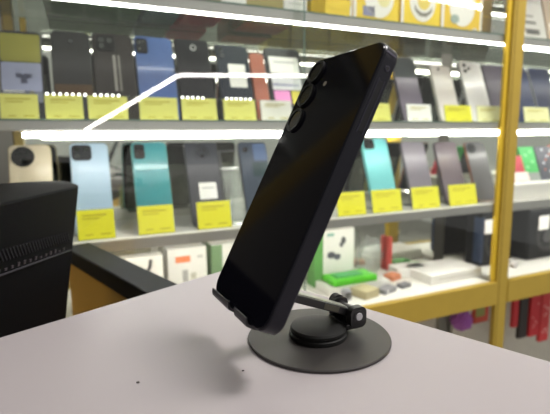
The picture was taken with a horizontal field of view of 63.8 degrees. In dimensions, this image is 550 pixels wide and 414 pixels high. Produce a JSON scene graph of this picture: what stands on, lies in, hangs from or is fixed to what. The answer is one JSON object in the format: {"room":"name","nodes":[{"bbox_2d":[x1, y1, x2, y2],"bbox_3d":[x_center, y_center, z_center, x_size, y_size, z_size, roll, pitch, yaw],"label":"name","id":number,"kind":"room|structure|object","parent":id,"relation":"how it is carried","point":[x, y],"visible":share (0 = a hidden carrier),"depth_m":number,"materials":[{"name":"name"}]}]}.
{"room":"electronics store","nodes":[
{"label":"electronics store","id":0,"kind":"room"},
{"bbox_2d":[0,18,462,332],"bbox_3d":[0.234,-0.533,1.764,7.100,2.880,0.050,-4,9,-23],"label":"wall","id":1,"kind":"structure","parent":0,"point":[6,140],"depth_m":1.95,"materials":[{"name":"paint"}]},
{"bbox_3d":[1.769,1.414,-1.437,7.100,0.050,7.600,-4,9,-23],"label":"floor","id":2,"kind":"structure","parent":0,"visible":0},
{"bbox_2d":[70,243,176,315],"bbox_3d":[-0.419,0.625,0.384,0.373,1.019,0.786,7,11,41],"label":"desk","id":3,"kind":"object","parent":2,"relation":"on","point":[99,278],"visible":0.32,"depth_m":0.60,"materials":[{"name":"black wood"}]},
{"bbox_2d":[0,181,77,337],"bbox_3d":[-0.312,0.152,0.427,0.199,0.346,0.196,-1,9,0],"label":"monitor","id":4,"kind":"object","parent":3,"relation":"on","point":[37,218],"visible":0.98,"depth_m":0.41,"materials":[{"name":"black plastic"}]},
{"bbox_2d":[0,232,69,261],"bbox_3d":[-0.222,0.036,0.414,0.001,0.023,0.133,9,8,-1],"label":"vent grille","id":5,"kind":"object","parent":4,"relation":"attached to","point":[65,233],"depth_m":0.40,"materials":[{"name":"black plastic"}]},
{"bbox_2d":[0,0,526,347],"bbox_3d":[0.031,0.139,1.015,1.156,1.780,0.234,-4,9,-23],"label":"display cabinet","id":6,"kind":"object","parent":2,"relation":"on","point":[316,36],"visible":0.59,"depth_m":1.01,"materials":[{"name":"white metal"}]},
{"bbox_2d":[0,94,38,118],"bbox_3d":[-0.405,-0.158,0.701,0.055,0.043,0.013,-4,9,-23],"label":"price tag","id":7,"kind":"object","parent":6,"relation":"on","point":[12,106],"visible":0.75,"depth_m":0.70,"materials":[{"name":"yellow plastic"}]},
{"bbox_2d":[5,98,34,116],"bbox_3d":[-0.404,-0.158,0.699,0.039,0.029,0.001,-4,-2,-23],"label":"print","id":8,"kind":"object","parent":7,"relation":"attached to","point":[5,98],"depth_m":0.70},
{"bbox_2d":[44,95,83,118],"bbox_3d":[-0.346,-0.163,0.727,0.058,0.043,0.013,-4,9,-23],"label":"price tag","id":9,"kind":"object","parent":6,"relation":"on","point":[56,106],"visible":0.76,"depth_m":0.72,"materials":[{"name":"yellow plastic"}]},
{"bbox_2d":[50,99,78,116],"bbox_3d":[-0.345,-0.162,0.725,0.041,0.029,0.001,-4,-2,-23],"label":"print","id":10,"kind":"object","parent":9,"relation":"attached to","point":[50,99],"depth_m":0.72},
{"bbox_2d":[43,0,141,22],"bbox_3d":[-0.343,-0.422,0.823,0.165,0.110,0.108,-4,9,-23],"label":"box","id":11,"kind":"object","parent":6,"relation":"on","point":[52,7],"visible":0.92,"depth_m":0.83,"materials":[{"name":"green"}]},
{"bbox_2d":[76,208,115,240],"bbox_3d":[-0.312,0.030,0.770,0.062,0.053,0.013,-4,9,-23],"label":"price tag","id":12,"kind":"object","parent":6,"relation":"on","point":[98,223],"visible":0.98,"depth_m":0.77,"materials":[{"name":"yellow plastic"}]},
{"bbox_2d":[82,214,110,235],"bbox_3d":[-0.311,0.031,0.769,0.044,0.036,0.001,-4,-3,-23],"label":"print","id":13,"kind":"object","parent":12,"relation":"attached to","point":[94,214],"depth_m":0.77},
{"bbox_2d":[87,96,128,118],"bbox_3d":[-0.284,-0.168,0.753,0.065,0.043,0.013,-4,9,-23],"label":"price tag","id":14,"kind":"object","parent":6,"relation":"on","point":[99,107],"visible":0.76,"depth_m":0.75,"materials":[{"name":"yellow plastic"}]},
{"bbox_2d":[93,100,123,116],"bbox_3d":[-0.283,-0.167,0.751,0.047,0.029,0.001,-4,-2,-23],"label":"print","id":15,"kind":"object","parent":14,"relation":"attached to","point":[93,100],"depth_m":0.75},
{"bbox_2d":[118,252,163,277],"bbox_3d":[-0.293,0.171,0.901,0.128,0.142,0.036,-4,9,-23],"label":"pack","id":16,"kind":"object","parent":6,"relation":"on","point":[152,262],"visible":0.18,"depth_m":0.90,"materials":[{"name":"white cardboard"}]},
{"bbox_2d":[136,204,174,234],"bbox_3d":[-0.218,0.023,0.810,0.066,0.053,0.013,-4,9,-23],"label":"price tag","id":17,"kind":"object","parent":6,"relation":"on","point":[155,219],"visible":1,"depth_m":0.81,"materials":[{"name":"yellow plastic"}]},
{"bbox_2d":[142,209,169,230],"bbox_3d":[-0.217,0.024,0.809,0.047,0.036,0.001,-4,-3,-23],"label":"print","id":18,"kind":"object","parent":17,"relation":"attached to","point":[163,209],"depth_m":0.81},
{"bbox_2d":[138,97,177,119],"bbox_3d":[-0.207,-0.174,0.787,0.068,0.043,0.013,-4,9,-23],"label":"price tag","id":19,"kind":"object","parent":6,"relation":"on","point":[151,108],"visible":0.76,"depth_m":0.78,"materials":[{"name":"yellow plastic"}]},
{"bbox_2d":[145,101,173,117],"bbox_3d":[-0.205,-0.173,0.785,0.049,0.029,0.001,-4,-2,-23],"label":"print","id":20,"kind":"object","parent":19,"relation":"attached to","point":[145,101],"depth_m":0.78},
{"bbox_2d":[140,9,181,24],"bbox_3d":[-0.228,-0.430,0.868,0.065,0.110,0.100,-4,9,-23],"label":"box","id":21,"kind":"object","parent":6,"relation":"on","point":[146,15],"visible":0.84,"depth_m":0.87,"materials":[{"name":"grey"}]},
{"bbox_2d":[163,242,206,283],"bbox_3d":[-0.199,0.156,0.988,0.085,0.143,0.051,-4,9,-23],"label":"box","id":22,"kind":"object","parent":6,"relation":"on","point":[183,263],"visible":0.52,"depth_m":0.96,"materials":[{"name":"white cardboard"}]},
{"bbox_2d":[181,98,217,119],"bbox_3d":[-0.140,-0.179,0.816,0.067,0.043,0.013,-4,9,-23],"label":"price tag","id":23,"kind":"object","parent":6,"relation":"on","point":[192,109],"visible":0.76,"depth_m":0.81,"materials":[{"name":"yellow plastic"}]},
{"bbox_2d":[186,102,212,117],"bbox_3d":[-0.138,-0.179,0.814,0.048,0.029,0.001,-4,-2,-23],"label":"print","id":24,"kind":"object","parent":23,"relation":"attached to","point":[186,102],"depth_m":0.81},
{"bbox_2d":[177,0,223,27],"bbox_3d":[-0.152,-0.435,0.892,0.075,0.110,0.096,-4,9,-23],"label":"box","id":25,"kind":"object","parent":6,"relation":"on","point":[190,19],"visible":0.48,"depth_m":0.90,"materials":[{"name":"red"}]},
{"bbox_2d":[196,200,231,229],"bbox_3d":[-0.118,0.015,0.854,0.068,0.053,0.013,-4,9,-23],"label":"price tag","id":26,"kind":"object","parent":6,"relation":"on","point":[215,214],"visible":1,"depth_m":0.85,"materials":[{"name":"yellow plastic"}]},
{"bbox_2d":[202,205,227,224],"bbox_3d":[-0.116,0.016,0.853,0.049,0.036,0.001,-4,-3,-23],"label":"print","id":27,"kind":"object","parent":26,"relation":"attached to","point":[218,205],"depth_m":0.85},
{"bbox_2d":[206,239,234,274],"bbox_3d":[-0.083,0.147,1.052,0.150,0.140,0.046,-4,9,-23],"label":"box","id":28,"kind":"object","parent":6,"relation":"on","point":[217,252],"visible":0.16,"depth_m":1.01,"materials":[{"name":"white"}]},
{"bbox_2d":[223,99,255,119],"bbox_3d":[-0.068,-0.185,0.847,0.066,0.043,0.013,-4,9,-23],"label":"price tag","id":29,"kind":"object","parent":6,"relation":"on","point":[233,109],"visible":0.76,"depth_m":0.84,"materials":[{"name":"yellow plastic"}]},
{"bbox_2d":[228,103,252,117],"bbox_3d":[-0.066,-0.184,0.845,0.047,0.029,0.001,-4,-2,-23],"label":"print","id":30,"kind":"object","parent":29,"relation":"attached to","point":[228,103],"depth_m":0.84},
{"bbox_2d":[248,53,269,119],"bbox_3d":[-0.030,-0.246,0.907,0.032,0.143,0.059,-4,9,-23],"label":"phone","id":31,"kind":"object","parent":6,"relation":"on","point":[256,62],"visible":0.71,"depth_m":0.91,"materials":[{"name":"brown"}]},
{"bbox_2d":[232,0,291,34],"bbox_3d":[-0.030,-0.461,0.959,0.110,0.140,0.086,-4,9,-23],"label":"cardboard box","id":32,"kind":"object","parent":6,"relation":"on","point":[238,24],"visible":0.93,"depth_m":0.94,"materials":[{"name":"yellow"}]},
{"bbox_2d":[260,100,291,119],"bbox_3d":[0.003,-0.190,0.877,0.068,0.043,0.013,-4,9,-23],"label":"price tag","id":33,"kind":"object","parent":6,"relation":"on","point":[270,110],"visible":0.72,"depth_m":0.87,"materials":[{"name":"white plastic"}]},
{"bbox_2d":[265,104,287,118],"bbox_3d":[0.004,-0.190,0.875,0.049,0.029,0.001,-4,-2,-23],"label":"print","id":34,"kind":"object","parent":33,"relation":"attached to","point":[265,104],"depth_m":0.87},
{"bbox_2d":[73,197,484,241],"bbox_3d":[0.020,0.021,1.004,1.062,0.006,0.197,-4,9,-23],"label":"shelf","id":35,"kind":"object","parent":6,"relation":"attached to","point":[126,225],"depth_m":0.95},
{"bbox_2d":[307,227,353,287],"bbox_3d":[0.144,0.126,1.147,0.118,0.146,0.041,-4,9,-23],"label":"box","id":36,"kind":"object","parent":6,"relation":"on","point":[335,251],"visible":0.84,"depth_m":1.13,"materials":[{"name":"white cardboard"}]},
{"bbox_2d":[311,0,351,15],"bbox_3d":[0.118,-0.453,0.924,0.064,0.130,0.061,-4,9,-23],"label":"box","id":37,"kind":"object","parent":6,"relation":"on","point":[337,7],"visible":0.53,"depth_m":0.91,"materials":[{"name":"yellow cardboard"}]},
{"bbox_2d":[316,279,380,296],"bbox_3d":[0.185,0.195,1.111,0.150,0.020,0.070,-4,9,-23],"label":"flat box","id":38,"kind":"object","parent":6,"relation":"on","point":[324,287],"visible":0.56,"depth_m":1.08,"materials":[{"name":"white cardboard"}]},
{"bbox_2d":[322,269,376,286],"bbox_3d":[0.187,0.175,1.107,0.124,0.018,0.062,-4,9,-23],"label":"tray","id":39,"kind":"object","parent":38,"relation":"on","point":[344,278],"visible":1,"depth_m":1.09,"materials":[{"name":"green plastic"}]},
{"bbox_2d":[337,191,365,216],"bbox_3d":[0.169,-0.007,0.978,0.075,0.053,0.013,-4,9,-23],"label":"price tag","id":40,"kind":"object","parent":6,"relation":"on","point":[349,203],"visible":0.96,"depth_m":0.98,"materials":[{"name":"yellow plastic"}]},
{"bbox_2d":[341,195,362,212],"bbox_3d":[0.170,-0.007,0.977,0.054,0.036,0.001,-4,-3,-23],"label":"print","id":41,"kind":"object","parent":40,"relation":"attached to","point":[355,195],"depth_m":0.98},
{"bbox_2d":[350,283,378,299],"bbox_3d":[0.215,0.203,1.059,0.048,0.020,0.050,-7,11,-37],"label":"box","id":42,"kind":"object","parent":6,"relation":"on","point":[363,291],"visible":0.89,"depth_m":1.04,"materials":[{"name":"beige cardboard"}]},
{"bbox_2d":[352,0,398,21],"bbox_3d":[0.204,-0.460,0.961,0.117,0.130,0.061,-4,9,-23],"label":"box","id":43,"kind":"object","parent":6,"relation":"on","point":[388,10],"visible":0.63,"depth_m":0.94,"materials":[{"name":"yellow cardboard"}]},
{"bbox_2d":[372,103,390,120],"bbox_3d":[0.215,-0.207,0.969,0.091,0.043,0.013,-4,9,-23],"label":"price tag","id":44,"kind":"object","parent":6,"relation":"on","point":[382,113],"visible":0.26,"depth_m":0.98,"materials":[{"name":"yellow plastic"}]},
{"bbox_2d":[371,188,402,212],"bbox_3d":[0.257,-0.014,1.016,0.084,0.053,0.013,-4,9,-23],"label":"price tag","id":45,"kind":"object","parent":6,"relation":"on","point":[389,200],"visible":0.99,"depth_m":1.01,"materials":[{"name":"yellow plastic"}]},
{"bbox_2d":[376,193,398,209],"bbox_3d":[0.258,-0.014,1.015,0.061,0.036,0.001,-4,-3,-23],"label":"print","id":46,"kind":"object","parent":45,"relation":"attached to","point":[383,193],"depth_m":1.01},
{"bbox_2d":[388,262,423,277],"bbox_3d":[0.364,0.173,1.218,0.085,0.026,0.050,-3,9,-18],"label":"flat box","id":47,"kind":"object","parent":6,"relation":"on","point":[399,268],"visible":0.64,"depth_m":1.20,"materials":[{"name":"white cardboard"}]},
{"bbox_2d":[406,104,431,120],"bbox_3d":[0.332,-0.216,1.020,0.072,0.043,0.013,-4,9,-23],"label":"price tag","id":48,"kind":"object","parent":6,"relation":"on","point":[415,112],"visible":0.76,"depth_m":1.02,"materials":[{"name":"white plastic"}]},
{"bbox_2d":[410,107,428,119],"bbox_3d":[0.334,-0.215,1.018,0.052,0.029,0.001,-4,-2,-23],"label":"print","id":49,"kind":"object","parent":48,"relation":"attached to","point":[410,107],"depth_m":1.02},
{"bbox_2d":[398,0,440,26],"bbox_3d":[0.314,-0.468,1.008,0.111,0.130,0.062,-4,9,-23],"label":"box","id":50,"kind":"object","parent":6,"relation":"on","point":[423,12],"visible":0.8,"depth_m":0.98,"materials":[{"name":"yellow cardboard"}]},
{"bbox_2d":[415,0,432,12],"bbox_3d":[0.332,-0.456,0.985,0.050,0.044,0.002,-4,9,-23],"label":"picture","id":51,"kind":"object","parent":50,"relation":"on","point":[416,1],"depth_m":0.99},
{"bbox_2d":[411,186,439,209],"bbox_3d":[0.362,-0.022,1.061,0.085,0.053,0.013,-4,9,-23],"label":"price tag","id":52,"kind":"object","parent":6,"relation":"on","point":[422,197],"visible":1,"depth_m":1.06,"materials":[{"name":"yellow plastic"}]},
{"bbox_2d":[415,190,435,205],"bbox_3d":[0.363,-0.022,1.060,0.061,0.036,0.001,-4,-3,-23],"label":"print","id":53,"kind":"object","parent":52,"relation":"attached to","point":[424,190],"depth_m":1.06},
{"bbox_2d":[404,258,480,284],"bbox_3d":[0.454,0.174,1.205,0.175,0.026,0.111,-4,9,-23],"label":"flat box","id":54,"kind":"object","parent":6,"relation":"on","point":[440,271],"visible":0.9,"depth_m":1.17,"materials":[{"name":"white cardboard"}]},
{"bbox_2d":[439,273,473,279],"bbox_3d":[0.476,0.181,1.156,0.120,0.004,0.001,-4,9,-23],"label":"print","id":55,"kind":"object","parent":54,"relation":"on","point":[469,273],"depth_m":1.15},
{"bbox_2d":[444,105,471,121],"bbox_3d":[0.442,-0.225,1.067,0.087,0.043,0.013,-4,9,-23],"label":"price tag","id":56,"kind":"object","parent":6,"relation":"on","point":[460,113],"visible":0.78,"depth_m":1.06,"materials":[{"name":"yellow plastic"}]},
{"bbox_2d":[448,108,468,119],"bbox_3d":[0.443,-0.224,1.065,0.063,0.029,0.001,-4,-2,-23],"label":"print","id":57,"kind":"object","parent":56,"relation":"attached to","point":[448,108],"depth_m":1.06},
{"bbox_2d":[439,0,482,30],"bbox_3d":[0.426,-0.477,1.057,0.126,0.130,0.061,-4,9,-23],"label":"box","id":58,"kind":"object","parent":6,"relation":"on","point":[457,14],"visible":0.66,"depth_m":1.03,"materials":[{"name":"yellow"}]},
{"bbox_2d":[449,311,472,330],"bbox_3d":[0.488,0.291,1.230,0.062,0.079,0.141,-4,9,-23],"label":"ball","id":59,"kind":"object","parent":6,"relation":"hanging from","point":[462,321],"visible":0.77,"depth_m":1.18,"materials":[{"name":"purple"}]},
{"bbox_2d":[448,183,476,205],"bbox_3d":[0.471,-0.031,1.108,0.093,0.053,0.013,-4,9,-23],"label":"price tag","id":60,"kind":"object","parent":6,"relation":"on","point":[462,194],"visible":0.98,"depth_m":1.11,"materials":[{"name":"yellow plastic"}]},
{"bbox_2d":[452,187,473,202],"bbox_3d":[0.472,-0.030,1.107,0.067,0.036,0.001,-4,-3,-23],"label":"print","id":61,"kind":"object","parent":60,"relation":"attached to","point":[465,187],"depth_m":1.11},
{"bbox_2d":[446,0,492,45],"bbox_3d":[0.494,-0.493,1.123,0.048,0.140,0.101,-4,9,-23],"label":"cardboard box","id":62,"kind":"object","parent":6,"relation":"on","point":[487,4],"visible":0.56,"depth_m":1.09,"materials":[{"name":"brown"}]},
{"bbox_2d":[476,106,499,121],"bbox_3d":[0.535,-0.232,1.107,0.082,0.043,0.013,-4,9,-23],"label":"price tag","id":63,"kind":"object","parent":6,"relation":"on","point":[484,113],"visible":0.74,"depth_m":1.10,"materials":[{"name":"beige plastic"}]},
{"bbox_3d":[-0.422,-0.199,0.740,0.050,0.112,0.067,-4,9,-23],"label":"easel","id":64,"kind":"object","parent":6,"relation":"on","visible":0},
{"bbox_2d":[0,30,45,118],"bbox_3d":[-0.423,-0.220,0.739,0.063,0.152,0.062,-4,9,-23],"label":"phone","id":65,"kind":"object","parent":64,"relation":"on","point":[21,66],"visible":0.77,"depth_m":0.74,"materials":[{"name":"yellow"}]},
{"bbox_2d":[0,32,40,62],"bbox_3d":[-0.428,-0.268,0.742,0.059,0.052,0.001,-4,-11,-23],"label":"picture","id":66,"kind":"object","parent":65,"relation":"on","point":[14,47],"depth_m":0.74},
{"bbox_2d":[1,62,42,91],"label":"picture","id":67,"kind":"object","parent":65,"relation":"on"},
{"bbox_3d":[-0.351,-0.205,0.771,0.050,0.112,0.067,-4,9,-23],"label":"easel","id":68,"kind":"object","parent":6,"relation":"on","visible":0},
{"bbox_2d":[50,31,93,118],"bbox_3d":[-0.352,-0.228,0.770,0.064,0.158,0.064,-4,9,-23],"label":"phone","id":69,"kind":"object","parent":68,"relation":"on","point":[72,72],"visible":0.69,"depth_m":0.77,"materials":[{"name":"black"}]},
{"bbox_3d":[-0.037,-0.028,0.936,0.050,0.112,0.067,-4,9,-23],"label":"easel","id":70,"kind":"object","parent":6,"relation":"on","visible":0},
{"bbox_2d":[237,142,267,213],"bbox_3d":[-0.039,-0.055,0.935,0.064,0.164,0.067,-4,9,-23],"label":"phone","id":71,"kind":"object","parent":70,"relation":"on","point":[252,156],"visible":0.66,"depth_m":0.93,"materials":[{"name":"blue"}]},
{"bbox_3d":[-0.287,-0.210,0.799,0.050,0.112,0.067,-4,9,-23],"label":"easel","id":72,"kind":"object","parent":6,"relation":"on","visible":0},
{"bbox_2d":[91,33,139,118],"bbox_3d":[-0.288,-0.234,0.798,0.070,0.160,0.065,-4,9,-23],"label":"phone","id":73,"kind":"object","parent":72,"relation":"on","point":[113,58],"visible":0.76,"depth_m":0.80,"materials":[{"name":"black plastic"}]},
{"bbox_3d":[-0.220,-0.215,0.827,0.050,0.112,0.067,-4,9,-23],"label":"easel","id":74,"kind":"object","parent":6,"relation":"on","visible":0},
{"bbox_2d":[133,36,179,119],"bbox_3d":[-0.221,-0.240,0.827,0.070,0.160,0.065,-4,9,-23],"label":"phone","id":75,"kind":"object","parent":74,"relation":"on","point":[154,61],"visible":0.75,"depth_m":0.82,"materials":[{"name":"blue plastic"}]},
{"bbox_3d":[-0.152,-0.220,0.857,0.050,0.112,0.067,-4,9,-23],"label":"easel","id":76,"kind":"object","parent":6,"relation":"on","visible":0},
{"bbox_2d":[173,39,217,118],"bbox_3d":[-0.154,-0.245,0.856,0.068,0.161,0.066,-4,9,-23],"label":"phone","id":77,"kind":"object","parent":76,"relation":"on","point":[192,58],"visible":0.65,"depth_m":0.85,"materials":[{"name":"black plastic"}]},
{"bbox_3d":[-0.079,-0.226,0.888,0.050,0.112,0.067,-4,9,-23],"label":"easel","id":78,"kind":"object","parent":6,"relation":"on","visible":0},
{"bbox_2d":[214,44,256,119],"bbox_3d":[-0.080,-0.249,0.887,0.068,0.156,0.064,-4,9,-23],"label":"phone","id":79,"kind":"object","parent":78,"relation":"on","point":[232,66],"visible":0.79,"depth_m":0.89,"materials":[{"name":"black"}]},
{"bbox_3d":[0.025,-0.234,0.933,0.050,0.112,0.067,-4,9,-23],"label":"easel","id":80,"kind":"object","parent":6,"relation":"on","visible":0},
{"bbox_2d":[263,48,303,108],"bbox_3d":[0.024,-0.257,0.932,0.082,0.157,0.064,-4,9,-23],"label":"phone","id":81,"kind":"object","parent":80,"relation":"on","point":[284,76],"visible":0.58,"depth_m":0.93,"materials":[{"name":"black"}]},
{"bbox_3d":[0.320,-0.257,1.061,0.050,0.112,0.067,-4,9,-23],"label":"easel","id":82,"kind":"object","parent":6,"relation":"on","visible":0},
{"bbox_2d":[392,57,422,120],"bbox_3d":[0.319,-0.281,1.060,0.068,0.158,0.064,-4,9,-23],"label":"phone","id":83,"kind":"object","parent":82,"relation":"on","point":[407,89],"visible":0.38,"depth_m":1.06,"materials":[{"name":"grey"}]},
{"bbox_3d":[0.424,-0.266,1.106,0.050,0.112,0.067,-4,9,-23],"label":"easel","id":84,"kind":"object","parent":6,"relation":"on","visible":0},
{"bbox_2d":[428,66,457,120],"bbox_3d":[0.424,-0.281,1.103,0.066,0.143,0.059,-4,9,-23],"label":"phone","id":85,"kind":"object","parent":84,"relation":"on","point":[442,85],"visible":0.68,"depth_m":1.10,"materials":[{"name":"grey"}]},
{"bbox_3d":[0.521,-0.273,1.147,0.050,0.112,0.067,-4,9,-23],"label":"easel","id":86,"kind":"object","parent":6,"relation":"on","visible":0},
{"bbox_2d":[456,61,489,121],"bbox_3d":[0.519,-0.298,1.147,0.076,0.160,0.065,-4,9,-23],"label":"phone","id":87,"kind":"object","parent":86,"relation":"on","point":[470,74],"visible":0.8,"depth_m":1.14,"materials":[{"name":"grey metal"}]},
{"bbox_3d":[-0.421,0.002,0.770,0.050,0.112,0.067,-4,9,-23],"label":"easel","id":88,"kind":"object","parent":6,"relation":"on","visible":0},
{"bbox_2d":[8,145,52,182],"bbox_3d":[-0.423,-0.025,0.769,0.067,0.164,0.067,-4,9,-23],"label":"phone","id":89,"kind":"object","parent":88,"relation":"on","point":[27,163],"visible":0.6,"depth_m":0.77,"materials":[{"name":"beige"}]},
{"bbox_3d":[-0.333,-0.005,0.808,0.050,0.112,0.067,-4,9,-23],"label":"easel","id":90,"kind":"object","parent":6,"relation":"on","visible":0},
{"bbox_2d":[69,143,112,235],"bbox_3d":[-0.335,-0.033,0.808,0.066,0.165,0.067,-4,9,-23],"label":"phone","id":91,"kind":"object","parent":90,"relation":"on","point":[89,162],"visible":0.74,"depth_m":0.81,"materials":[{"name":"blue plastic"}]},
{"bbox_3d":[-0.234,-0.013,0.851,0.050,0.112,0.067,-4,9,-23],"label":"easel","id":92,"kind":"object","parent":6,"relation":"on","visible":0},
{"bbox_2d":[131,142,174,227],"bbox_3d":[-0.236,-0.041,0.851,0.067,0.165,0.067,-4,9,-23],"label":"phone","id":93,"kind":"object","parent":92,"relation":"on","point":[152,187],"visible":0.77,"depth_m":0.85,"materials":[{"name":"teal plastic"}]},
{"label":"easel","id":94,"kind":"object","parent":6,"relation":"on","visible":0},
{"bbox_2d":[183,142,223,226],"bbox_3d":[-0.142,-0.047,0.891,0.068,0.164,0.067,-4,9,-23],"label":"phone","id":95,"kind":"object","parent":94,"relation":"on","point":[201,158],"visible":0.79,"depth_m":0.89,"materials":[{"name":"grey plastic"}]},
{"bbox_3d":[0.253,-0.051,1.061,0.050,0.112,0.067,-4,9,-23],"label":"easel","id":96,"kind":"object","parent":6,"relation":"on","visible":0},
{"bbox_2d":[361,139,395,208],"bbox_3d":[0.251,-0.080,1.061,0.074,0.168,0.068,-4,9,-23],"label":"phone","id":97,"kind":"object","parent":96,"relation":"on","point":[375,154],"visible":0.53,"depth_m":1.06,"materials":[{"name":"teal plastic"}]},
{"bbox_3d":[0.358,-0.059,1.106,0.050,0.112,0.067,-4,9,-23],"label":"easel","id":98,"kind":"object","parent":6,"relation":"on","visible":0},
{"bbox_2d":[399,142,431,205],"bbox_3d":[0.357,-0.083,1.106,0.072,0.158,0.064,-4,9,-23],"label":"phone","id":99,"kind":"object","parent":98,"relation":"on","point":[417,174],"visible":0.59,"depth_m":1.10,"materials":[{"name":"grey"}]},
{"bbox_3d":[0.457,-0.067,1.149,0.050,0.112,0.067,-4,9,-23],"label":"easel","id":100,"kind":"object","parent":6,"relation":"on","visible":0},
{"bbox_2d":[432,142,464,203],"bbox_3d":[0.456,-0.090,1.148,0.075,0.156,0.064,-4,9,-23],"label":"phone","id":101,"kind":"object","parent":100,"relation":"on","point":[447,160],"visible":0.73,"depth_m":1.15,"materials":[{"name":"grey"}]},
{"bbox_2d":[0,271,549,413],"bbox_3d":[-0.065,0.677,-0.107,0.800,1.055,0.977,7,11,41],"label":"countertop","id":102,"kind":"structure","parent":2,"relation":"on","point":[188,353],"depth_m":0.24,"materials":[{"name":"white laminate"}]},
{"bbox_2d":[212,288,391,373],"bbox_3d":[0.021,0.040,0.272,0.105,0.090,0.090,-5,10,-26],"label":"holder","id":103,"kind":"object","parent":102,"relation":"on","point":[335,335],"visible":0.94,"depth_m":0.27,"materials":[{"name":"metal"}]},
{"bbox_2d":[216,42,397,334],"bbox_3d":[0.014,-0.015,0.258,0.084,0.150,0.077,-5,10,-26],"label":"smartphone","id":104,"kind":"object","parent":103,"relation":"on","point":[268,262],"visible":1,"depth_m":0.24,"materials":[{"name":"black plastic"}]},
{"bbox_2d":[356,77,384,134],"bbox_3d":[0.050,-0.052,0.228,0.018,0.030,0.001,-5,10,-26],"label":"button","id":105,"kind":"object","parent":104,"relation":"on","point":[370,91],"depth_m":0.23,"materials":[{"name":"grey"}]},
{"bbox_2d":[442,0,549,361],"bbox_3d":[1.083,0.057,1.466,1.145,1.780,0.242,-4,9,-23],"label":"display cabinet","id":106,"kind":"object","parent":2,"relation":"on","point":[526,278],"visible":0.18,"depth_m":1.33,"materials":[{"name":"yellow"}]},
{"bbox_2d":[463,142,494,200],"bbox_3d":[0.551,-0.096,1.189,0.072,0.154,0.063,-4,9,-23],"label":"phone","id":107,"kind":"object","parent":106,"relation":"on","point":[478,166],"visible":0.89,"depth_m":1.18,"materials":[{"name":"grey"}]},
{"bbox_2d":[465,208,493,265],"bbox_3d":[0.638,0.088,1.320,0.120,0.158,0.064,-4,9,-23],"label":"speaker box","id":108,"kind":"object","parent":106,"relation":"on","point":[479,226],"visible":0.48,"depth_m":1.28,"materials":[{"name":"black"}]},
{"bbox_2d":[480,64,501,105],"bbox_3d":[0.593,-0.302,1.178,0.076,0.157,0.064,-4,9,-23],"label":"phone","id":109,"kind":"object","parent":106,"relation":"on","point":[492,74],"visible":0.48,"depth_m":1.17,"materials":[{"name":"grey"}]},
{"bbox_2d":[464,177,549,200],"bbox_3d":[0.915,-0.075,1.383,0.720,0.046,0.179,-4,9,-23],"label":"step","id":110,"kind":"structure","parent":106,"relation":"on","point":[526,190],"depth_m":1.19,"materials":[{"name":"white"}]},
{"bbox_2d":[514,156,529,181],"bbox_3d":[0.673,-0.105,1.225,0.058,0.074,0.037,-4,9,-23],"label":"box","id":111,"kind":"object","parent":110,"relation":"on","point":[521,175],"visible":0.59,"depth_m":1.22,"materials":[{"name":"red"}]},
{"bbox_2d":[516,147,540,180],"bbox_3d":[0.716,-0.121,1.249,0.060,0.097,0.046,-4,9,-23],"label":"box","id":112,"kind":"object","parent":110,"relation":"on","point":[527,154],"visible":0.81,"depth_m":1.24,"materials":[{"name":"green cardboard"}]},
{"bbox_2d":[533,145,549,179],"bbox_3d":[0.787,-0.128,1.280,0.085,0.101,0.045,-4,9,-23],"label":"box","id":113,"kind":"object","parent":110,"relation":"on","point":[542,153],"visible":0.95,"depth_m":1.27,"materials":[{"name":"grey cardboard"}]},
{"bbox_2d":[515,298,528,338],"bbox_3d":[0.711,0.303,1.347,0.034,0.158,0.110,-4,9,-23],"label":"pack","id":114,"kind":"object","parent":106,"relation":"hanging from","point":[521,329],"visible":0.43,"depth_m":1.30,"materials":[{"name":"grey"}]},
{"bbox_2d":[503,0,546,38],"bbox_3d":[0.666,-0.492,1.174,0.105,0.133,0.062,-4,9,-23],"label":"box","id":115,"kind":"object","parent":106,"relation":"on","point":[534,22],"visible":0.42,"depth_m":1.17,"materials":[{"name":"grey cardboard"}]},
{"bbox_2d":[519,67,534,121],"bbox_3d":[0.673,-0.308,1.213,0.086,0.157,0.064,-4,9,-23],"label":"phone","id":116,"kind":"object","parent":106,"relation":"on","point":[526,99],"visible":0.27,"depth_m":1.22,"materials":[{"name":"blue"}]},
{"bbox_2d":[509,207,549,259],"bbox_3d":[0.818,0.073,1.406,0.170,0.158,0.108,-4,9,-23],"label":"speaker box","id":117,"kind":"object","parent":106,"relation":"on","point":[530,228],"visible":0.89,"depth_m":1.35,"materials":[{"name":"black cardboard"}]},
{"bbox_2d":[526,295,540,336],"bbox_3d":[0.750,0.301,1.361,0.042,0.158,0.116,-4,9,-23],"label":"pack","id":118,"kind":"object","parent":106,"relation":"hanging from","point":[535,301],"visible":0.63,"depth_m":1.31,"materials":[{"name":"red"}]},
{"bbox_2d":[523,107,549,121],"bbox_3d":[0.696,-0.244,1.177,0.099,0.043,0.013,-4,9,-23],"label":"price tag","id":119,"kind":"object","parent":106,"relation":"on","point":[531,114],"visible":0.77,"depth_m":1.17,"materials":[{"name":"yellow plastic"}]},
{"bbox_2d":[526,68,549,117],"bbox_3d":[0.762,-0.315,1.251,0.086,0.157,0.064,-4,9,-23],"label":"phone","id":120,"kind":"object","parent":106,"relation":"on","point":[538,79],"visible":0.67,"depth_m":1.25,"materials":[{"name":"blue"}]},
{"bbox_2d":[536,293,549,341],"bbox_3d":[0.793,0.310,1.381,0.040,0.183,0.116,-4,9,-23],"label":"pack","id":121,"kind":"object","parent":106,"relation":"hanging from","point":[542,335],"visible":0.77,"depth_m":1.33,"materials":[{"name":"red"}]},
{"bbox_2d":[540,0,549,39],"bbox_3d":[0.772,-0.500,1.220,0.110,0.133,0.062,-4,9,-23],"label":"box","id":122,"kind":"object","parent":106,"relation":"on","point":[545,4],"visible":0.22,"depth_m":1.19,"materials":[{"name":"beige cardboard"}]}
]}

